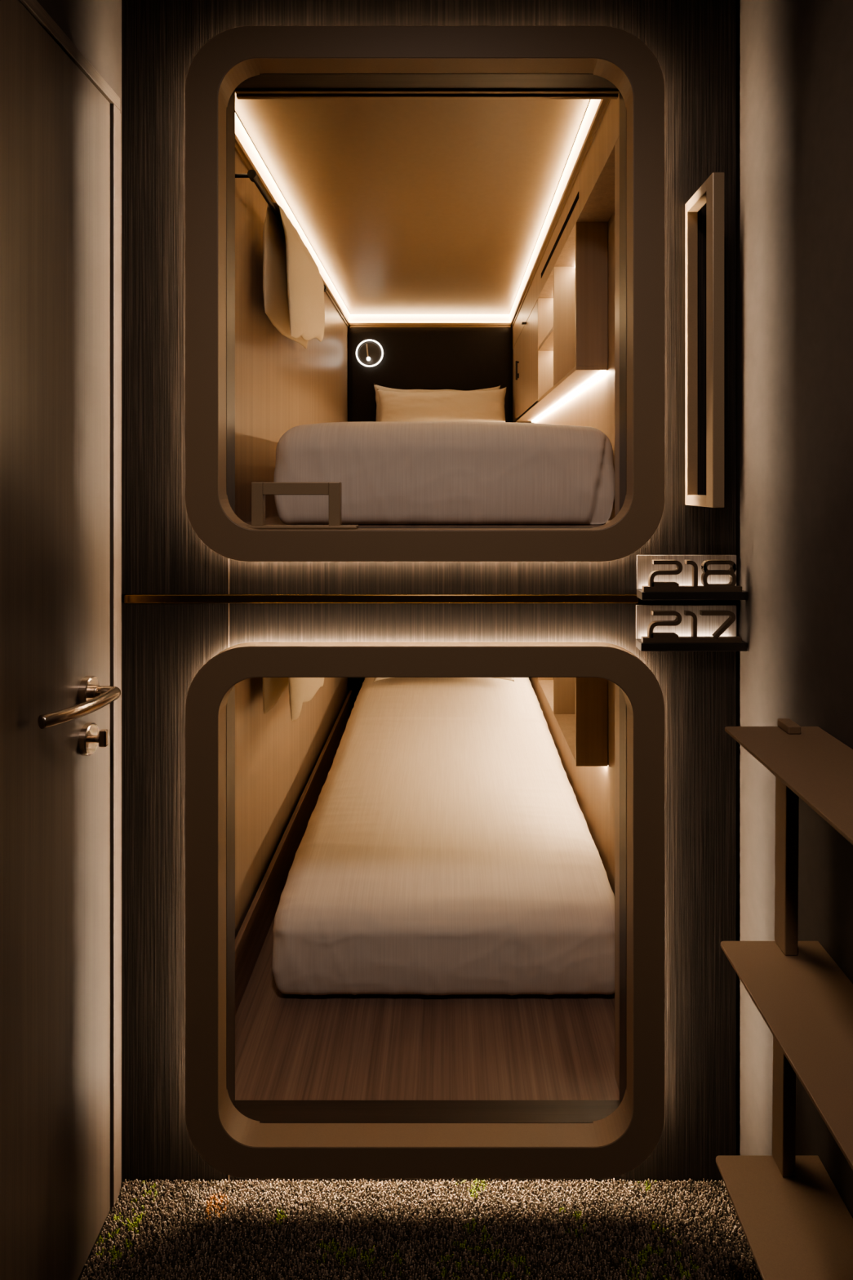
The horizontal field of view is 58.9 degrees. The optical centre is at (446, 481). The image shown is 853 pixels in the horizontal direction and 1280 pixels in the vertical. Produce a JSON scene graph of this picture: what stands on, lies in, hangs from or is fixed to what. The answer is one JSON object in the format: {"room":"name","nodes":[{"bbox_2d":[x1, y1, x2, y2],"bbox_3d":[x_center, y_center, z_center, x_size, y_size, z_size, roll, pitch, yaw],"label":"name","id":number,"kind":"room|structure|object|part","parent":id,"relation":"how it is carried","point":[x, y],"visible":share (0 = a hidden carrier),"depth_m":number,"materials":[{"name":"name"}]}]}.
{"room":"capsule hotel","nodes":[
{"label":"capsule hotel","id":0,"kind":"room"},
{"bbox_2d":[36,0,121,1182],"bbox_3d":[-0.684,0.128,-0.060,0.044,2.600,3.200,0,0,0],"label":"wall","id":1,"kind":"structure","parent":0,"point":[94,27],"depth_m":1.43,"materials":[{"name":"beige paint"}]},
{"bbox_2d":[0,0,120,1279],"bbox_3d":[-0.625,0.330,1.070,0.074,2.197,0.912,0,0,0],"label":"door","id":2,"kind":"structure","parent":1,"relation":"in","point":[60,119],"depth_m":1.28,"materials":[{"name":"brown laminate"}]},
{"bbox_3d":[-0.657,-0.756,1.063,0.009,0.025,0.899,0,0,0],"label":"head casing","id":3,"kind":"part","parent":2,"relation":"part of","materials":[{"name":"brown wood"}]},
{"bbox_3d":[-0.619,0.381,1.284,0.062,0.025,0.198,0,0,0],"label":"handle","id":4,"kind":"part","parent":2,"relation":"part of","materials":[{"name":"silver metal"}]},
{"bbox_3d":[-0.657,0.342,1.498,0.009,2.172,0.030,0,0,0],"label":"casing","id":5,"kind":"part","parent":2,"relation":"part of","materials":[{"name":"brown wood"}]},
{"bbox_3d":[-0.659,0.342,1.520,0.005,2.172,0.013,0,0,0],"label":"casing","id":6,"kind":"part","parent":2,"relation":"part of","materials":[{"name":"brown wood"}]},
{"bbox_2d":[235,151,347,938],"bbox_3d":[-0.558,0.186,2.899,0.020,2.280,2.618,0,0,0],"label":"wall","id":7,"kind":"structure","parent":0,"point":[282,384],"depth_m":2.28,"materials":[{"name":"brown wood"}]},
{"bbox_2d":[235,169,327,292],"bbox_3d":[-0.510,-0.765,2.433,0.076,0.036,1.131,0,0,0],"label":"towel rail","id":8,"kind":"object","parent":7,"relation":"attached to","point":[251,175],"visible":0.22,"depth_m":1.96,"materials":[{"name":"black metal"}]},
{"bbox_3d":[-0.483,-0.765,2.435,0.013,0.013,1.122,0,0,0],"label":"rod","id":9,"kind":"part","parent":8,"relation":"part of","materials":[{"name":"black metal"}]},
{"bbox_2d":[262,201,324,348],"bbox_3d":[-0.478,-0.598,2.434,0.110,0.382,0.661,0,0,0],"label":"towel","id":10,"kind":"object","parent":8,"relation":"hanging from","point":[293,285],"visible":0.99,"depth_m":2.21,"materials":[{"name":"fabric"}]},
{"bbox_3d":[-0.510,0.365,2.433,0.076,0.036,1.131,0,0,0],"label":"towel rail","id":11,"kind":"object","parent":7,"relation":"attached to","visible":0},
{"bbox_2d":[262,677,324,720],"bbox_3d":[-0.477,0.543,2.436,0.111,0.404,0.660,0,0,0],"label":"towel","id":12,"kind":"object","parent":11,"relation":"hanging from","point":[301,690],"visible":0.3,"depth_m":2.17,"materials":[{"name":"fabric"}]},
{"bbox_2d":[235,93,590,314],"bbox_3d":[-0.043,-0.944,2.899,1.010,0.020,2.618,0,0,0],"label":"ceiling","id":13,"kind":"structure","parent":0,"point":[407,206],"depth_m":2.39,"materials":[{"name":"beige paint"}]},
{"bbox_2d":[235,99,610,327],"bbox_3d":[-0.087,-0.897,2.899,0.923,0.072,2.618,0,0,0],"label":"light","id":14,"kind":"object","parent":13,"relation":"attached to","point":[245,148],"visible":0.68,"depth_m":2.73,"materials":[{"name":"glowing white led light"},{"name":"plastic diffuser"}]},
{"bbox_2d":[235,113,350,319],"bbox_3d":[-0.539,-0.906,2.917,0.016,0.051,2.581,0,0,0],"label":"diffuser","id":15,"kind":"object","parent":14,"relation":"attached to","point":[244,144],"depth_m":2.35,"materials":[{"name":"beige plastic"}]},
{"bbox_3d":[-0.542,-0.873,2.899,0.012,0.024,2.618,0,0,0],"label":"cornice","id":16,"kind":"part","parent":14,"relation":"part of","materials":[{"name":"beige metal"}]},
{"bbox_2d":[348,314,511,322],"bbox_3d":[-0.089,-0.906,4.199,0.917,0.051,0.016,0,0,0],"label":"diffuser","id":17,"kind":"object","parent":14,"relation":"attached to","point":[353,317],"depth_m":4.20,"materials":[{"name":"beige plastic"}]},
{"bbox_3d":[-0.089,-0.873,4.202,0.895,0.024,0.013,0,0,0],"label":"cornice","id":18,"kind":"part","parent":14,"relation":"part of","materials":[{"name":"beige metal"}]},
{"bbox_2d":[509,99,600,320],"bbox_3d":[0.361,-0.906,2.917,0.018,0.051,2.581,0,0,0],"label":"diffuser","id":19,"kind":"object","parent":14,"relation":"attached to","point":[592,116],"depth_m":2.35,"materials":[{"name":"beige plastic"}]},
{"bbox_3d":[0.367,-0.873,2.899,0.016,0.024,2.618,0,0,0],"label":"cornice","id":20,"kind":"part","parent":14,"relation":"part of","materials":[{"name":"beige metal"}]},
{"bbox_2d":[77,1181,761,1279],"bbox_3d":[-0.028,1.453,-0.060,1.356,0.050,3.300,0,0,0],"label":"floor","id":21,"kind":"structure","parent":0,"point":[375,1182],"depth_m":1.43,"materials":[{"name":"carpet"}]},
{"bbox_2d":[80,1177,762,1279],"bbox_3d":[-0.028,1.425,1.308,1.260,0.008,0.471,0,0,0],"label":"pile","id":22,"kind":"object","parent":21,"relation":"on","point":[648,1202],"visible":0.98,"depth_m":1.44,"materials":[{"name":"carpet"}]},
{"bbox_2d":[715,718,852,1279],"bbox_3d":[0.515,0.899,0.934,0.167,1.039,0.560,0,0,0],"label":"ladder","id":23,"kind":"object","parent":21,"relation":"on","point":[796,1224],"visible":1,"depth_m":1.10,"materials":[{"name":"brown wood"}]},
{"bbox_3d":[0.535,0.913,1.194,0.024,0.339,0.040,0,0,0],"label":"post","id":24,"kind":"part","parent":23,"relation":"part of","materials":[{"name":"brown metal"}]},
{"bbox_3d":[0.539,0.569,1.194,0.023,0.339,0.040,0,0,0],"label":"post","id":25,"kind":"part","parent":23,"relation":"part of","materials":[{"name":"brown wood"}]},
{"bbox_3d":[0.543,0.387,1.194,0.020,0.013,0.040,0,0,0],"label":"post","id":26,"kind":"part","parent":23,"relation":"part of","materials":[{"name":"brown wood"}]},
{"bbox_2d":[235,913,619,1100],"bbox_3d":[-0.043,1.316,2.899,1.010,0.020,2.618,0,0,0],"label":"floor","id":27,"kind":"structure","parent":0,"point":[288,1046],"depth_m":1.74,"materials":[{"name":"brown wood"}]},
{"bbox_2d":[235,690,352,1014],"bbox_3d":[-0.523,1.227,2.880,0.014,0.158,2.560,0,0,0],"label":"board","id":28,"kind":"object","parent":27,"relation":"on","point":[250,940],"visible":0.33,"depth_m":2.31,"materials":[{"name":"brown wood"}]},
{"bbox_3d":[0.010,1.302,3.040,0.820,0.007,2.200,0,0,0],"label":"bed base","id":29,"kind":"object","parent":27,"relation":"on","visible":0},
{"bbox_2d":[271,677,614,995],"bbox_3d":[0.004,1.140,3.016,0.894,0.308,2.297,0,0,0],"label":"mattress","id":30,"kind":"object","parent":29,"relation":"on","point":[447,846],"visible":0.95,"depth_m":2.06,"materials":[{"name":"white fabric"}]},
{"bbox_2d":[373,677,514,681],"bbox_3d":[-0.010,0.850,3.783,0.681,0.233,0.276,0,0,0],"label":"pillow","id":31,"kind":"object","parent":30,"relation":"on","point":[375,678],"visible":0.02,"depth_m":3.66,"materials":[{"name":"white fabric"}]},
{"bbox_2d":[245,515,609,526],"bbox_3d":[-0.043,0.120,2.899,1.010,0.020,2.618,0,0,0],"label":"floor","id":32,"kind":"structure","parent":0,"point":[275,520],"depth_m":1.95,"materials":[{"name":"brown wood"}]},
{"bbox_2d":[273,421,614,524],"bbox_3d":[-0.004,-0.051,3.026,0.878,0.320,2.277,0,0,0],"label":"mattress","id":33,"kind":"object","parent":32,"relation":"on","point":[402,472],"visible":1,"depth_m":1.89,"materials":[{"name":"white fabric"}]},
{"bbox_2d":[373,383,500,422],"bbox_3d":[-0.052,-0.382,4.142,0.702,0.320,0.064,0,0,2],"label":"pillow","id":34,"kind":"object","parent":33,"relation":"on","point":[376,387],"visible":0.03,"depth_m":4.14,"materials":[{"name":"white fabric"}]},
{"bbox_2d":[377,386,506,422],"bbox_3d":[-0.024,-0.368,4.025,0.705,0.296,0.172,0,0,0],"label":"pillow","id":35,"kind":"object","parent":33,"relation":"on","point":[437,406],"visible":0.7,"depth_m":3.98,"materials":[{"name":"white fabric"}]},
{"bbox_2d":[121,0,736,1181],"bbox_3d":[-0.042,0.128,1.565,1.268,2.600,0.050,0,0,0],"label":"wall","id":36,"kind":"structure","parent":0,"point":[693,42],"depth_m":1.54,"materials":[{"name":"brown wood"}]},
{"bbox_2d":[228,558,229,1179],"bbox_3d":[-0.443,0.778,1.542,0.002,1.300,0.005,0,0,0],"label":"trim","id":37,"kind":"structure","parent":36,"relation":"attached to","point":[228,558],"depth_m":1.54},
{"bbox_2d":[124,594,638,603],"bbox_3d":[-0.132,0.238,1.544,1.048,0.018,0.014,0,0,0],"label":"trim","id":38,"kind":"structure","parent":36,"relation":"attached to","point":[128,598],"depth_m":1.54,"materials":[{"name":"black metal"}]},
{"bbox_2d":[185,641,664,1178],"bbox_3d":[-0.042,0.845,1.510,0.941,1.045,0.060,0,0,0],"label":"frame","id":39,"kind":"object","parent":36,"relation":"attached to","point":[235,1144],"visible":1,"depth_m":1.48,"materials":[{"name":"brown wood"}]},
{"bbox_2d":[185,26,664,561],"bbox_3d":[-0.042,-0.369,1.510,0.941,1.052,0.060,0,0,0],"label":"frame","id":40,"kind":"object","parent":36,"relation":"attached to","point":[234,55],"visible":0.99,"depth_m":1.48,"materials":[{"name":"brown wood"}]},
{"bbox_2d":[245,482,358,528],"bbox_3d":[-0.295,0.047,1.525,0.232,0.093,0.038,0,0,0],"label":"handle","id":41,"kind":"object","parent":40,"relation":"on","point":[259,490],"visible":0.91,"depth_m":1.52,"materials":[{"name":"beige metal"}]},
{"bbox_3d":[-0.295,0.090,1.525,0.232,0.005,0.038,0,0,0],"label":"plate","id":42,"kind":"part","parent":41,"relation":"part of","materials":[{"name":"beige metal"}]},
{"bbox_2d":[226,89,626,513],"bbox_3d":[-0.040,-0.368,1.566,0.824,0.927,0.060,0,0,0],"label":"door frame","id":43,"kind":"structure","parent":36,"relation":"attached to","point":[230,112],"depth_m":1.57,"materials":[{"name":"brown wood"}]},
{"bbox_2d":[226,684,626,1104],"bbox_3d":[-0.040,0.845,1.566,0.824,0.923,0.060,0,0,0],"label":"door frame","id":44,"kind":"structure","parent":36,"relation":"attached to","point":[230,708],"depth_m":1.57,"materials":[{"name":"brown wood"}]},
{"bbox_2d":[235,73,617,528],"bbox_3d":[-0.040,-0.368,1.566,0.816,0.935,0.060,0,0,0],"label":"trim","id":45,"kind":"structure","parent":36,"relation":"attached to","point":[263,81],"depth_m":1.56,"materials":[{"name":"brown wood"}]},
{"bbox_2d":[233,1100,620,1123],"bbox_3d":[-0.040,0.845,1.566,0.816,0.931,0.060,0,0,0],"label":"sill","id":46,"kind":"structure","parent":36,"relation":"attached to","point":[263,1111],"depth_m":1.57,"materials":[{"name":"brown wood"}]},
{"bbox_2d":[235,88,619,99],"bbox_3d":[-0.040,-0.837,1.609,0.816,0.030,0.026,0,0,0],"label":"trim","id":47,"kind":"structure","parent":36,"relation":"attached to","point":[242,94],"depth_m":1.61,"materials":[{"name":"black metal"}]},
{"bbox_2d":[614,684,619,1090],"bbox_3d":[0.417,0.847,1.628,0.092,0.917,0.064,0,0,0],"label":"trim","id":48,"kind":"structure","parent":36,"relation":"attached to","point":[616,687],"depth_m":1.63,"materials":[{"name":"brown wood"}]},
{"bbox_2d":[614,136,619,516],"bbox_3d":[0.417,-0.316,1.628,0.092,0.851,0.064,0,0,0],"label":"trim","id":49,"kind":"structure","parent":36,"relation":"attached to","point":[617,144],"depth_m":1.63,"materials":[{"name":"brown wood"}]},
{"bbox_2d":[635,604,746,651],"bbox_3d":[0.492,0.293,1.518,0.210,0.086,0.043,0,0,0],"label":"number sign","id":50,"kind":"object","parent":36,"relation":"attached to","point":[659,628],"visible":1,"depth_m":1.51,"materials":[{"name":"metal"}]},
{"bbox_3d":[0.489,0.285,1.538,0.204,0.070,0.005,0,0,0],"label":"plate","id":51,"kind":"part","parent":50,"relation":"part of","materials":[{"name":"metal"}]},
{"bbox_2d":[636,555,747,599],"bbox_3d":[0.493,0.192,1.518,0.210,0.086,0.043,0,0,0],"label":"number sign","id":52,"kind":"object","parent":36,"relation":"attached to","point":[659,577],"visible":1,"depth_m":1.50,"materials":[{"name":"metal"}]},
{"bbox_3d":[0.490,0.184,1.538,0.202,0.070,0.005,0,0,0],"label":"plate","id":53,"kind":"part","parent":52,"relation":"part of","materials":[{"name":"metal"}]},
{"bbox_2d":[684,172,724,507],"bbox_3d":[0.499,-0.260,1.460,0.022,0.614,0.160,0,0,0],"label":"handle","id":54,"kind":"object","parent":36,"relation":"attached to","point":[711,193],"visible":1,"depth_m":1.40,"materials":[{"name":"beige metal"}]},
{"bbox_3d":[0.499,0.036,1.471,0.022,0.021,0.113,0,0,0],"label":"arm","id":55,"kind":"part","parent":54,"relation":"part of","materials":[{"name":"beige metal"}]},
{"bbox_3d":[0.499,-0.556,1.471,0.022,0.021,0.113,0,0,0],"label":"arm","id":56,"kind":"part","parent":54,"relation":"part of","materials":[{"name":"beige metal"}]},
{"bbox_2d":[347,325,512,422],"bbox_3d":[-0.043,-0.412,4.218,1.050,1.084,0.020,0,0,0],"label":"wall","id":57,"kind":"structure","parent":0,"point":[348,326],"depth_m":4.21,"materials":[{"name":"brown wood"}]},
{"bbox_2d":[347,328,511,422],"bbox_3d":[-0.089,-0.383,4.194,0.911,0.945,0.027,0,0,0],"label":"headboard","id":58,"kind":"object","parent":57,"relation":"attached to","point":[466,359],"visible":0.51,"depth_m":4.18,"materials":[{"name":"black leather"}]},
{"bbox_2d":[355,339,383,367],"bbox_3d":[-0.421,-0.709,4.151,0.152,0.152,0.059,0,0,0],"label":"lamp","id":59,"kind":"object","parent":58,"relation":"attached to","point":[370,353],"visible":1,"depth_m":4.16,"materials":[{"name":"white"}]},
{"bbox_2d":[528,211,614,894],"bbox_3d":[0.472,0.186,2.899,0.020,2.280,2.618,0,0,0],"label":"wall","id":60,"kind":"structure","parent":0,"point":[593,787],"depth_m":2.26,"materials":[{"name":"laminate"}]},
{"bbox_2d":[512,93,619,422],"bbox_3d":[0.406,-0.593,2.901,0.111,0.560,2.611,0,0,0],"label":"upper cabinet","id":61,"kind":"object","parent":60,"relation":"attached to","point":[560,328],"visible":0.89,"depth_m":2.41,"materials":[{"name":"brown wood"}]},
{"bbox_3d":[0.362,-0.568,3.847,0.017,0.096,0.020,0,0,0],"label":"door handle","id":62,"kind":"part","parent":61,"relation":"part of","materials":[{"name":"black metal"}]},
{"bbox_3d":[0.380,-0.530,3.618,0.018,0.417,1.120,0,0,0],"label":"door","id":63,"kind":"part","parent":61,"relation":"part of","materials":[{"name":"brown wood"}]},
{"bbox_2d":[538,326,553,351],"bbox_3d":[0.417,-0.535,2.825,0.089,0.013,0.433,0,0,0],"label":"shelf","id":64,"kind":"object","parent":61,"relation":"attached to","point":[547,344],"depth_m":2.89,"materials":[{"name":"laminate"}]},
{"bbox_3d":[0.416,-0.536,2.159,0.091,0.410,0.016,0,0,0],"label":"panel","id":65,"kind":"part","parent":61,"relation":"part of","materials":[{"name":"laminate"}]},
{"bbox_2d":[535,677,608,766],"bbox_3d":[0.406,0.537,2.901,0.111,0.560,2.611,0,0,0],"label":"wall shelf","id":66,"kind":"object","parent":60,"relation":"attached to","point":[579,706],"visible":0.23,"depth_m":2.15,"materials":[{"name":"brown wood"}]},
{"bbox_3d":[0.416,0.594,2.159,0.091,0.410,0.016,0,0,0],"label":"panel","id":67,"kind":"part","parent":66,"relation":"part of","materials":[{"name":"laminate"}]},
{"bbox_2d":[733,0,852,1217],"bbox_3d":[0.625,0.128,-0.035,0.050,2.600,3.250,0,0,0],"label":"wall","id":68,"kind":"structure","parent":0,"point":[794,58],"depth_m":1.31,"materials":[{"name":"beige paint"}]}
]}

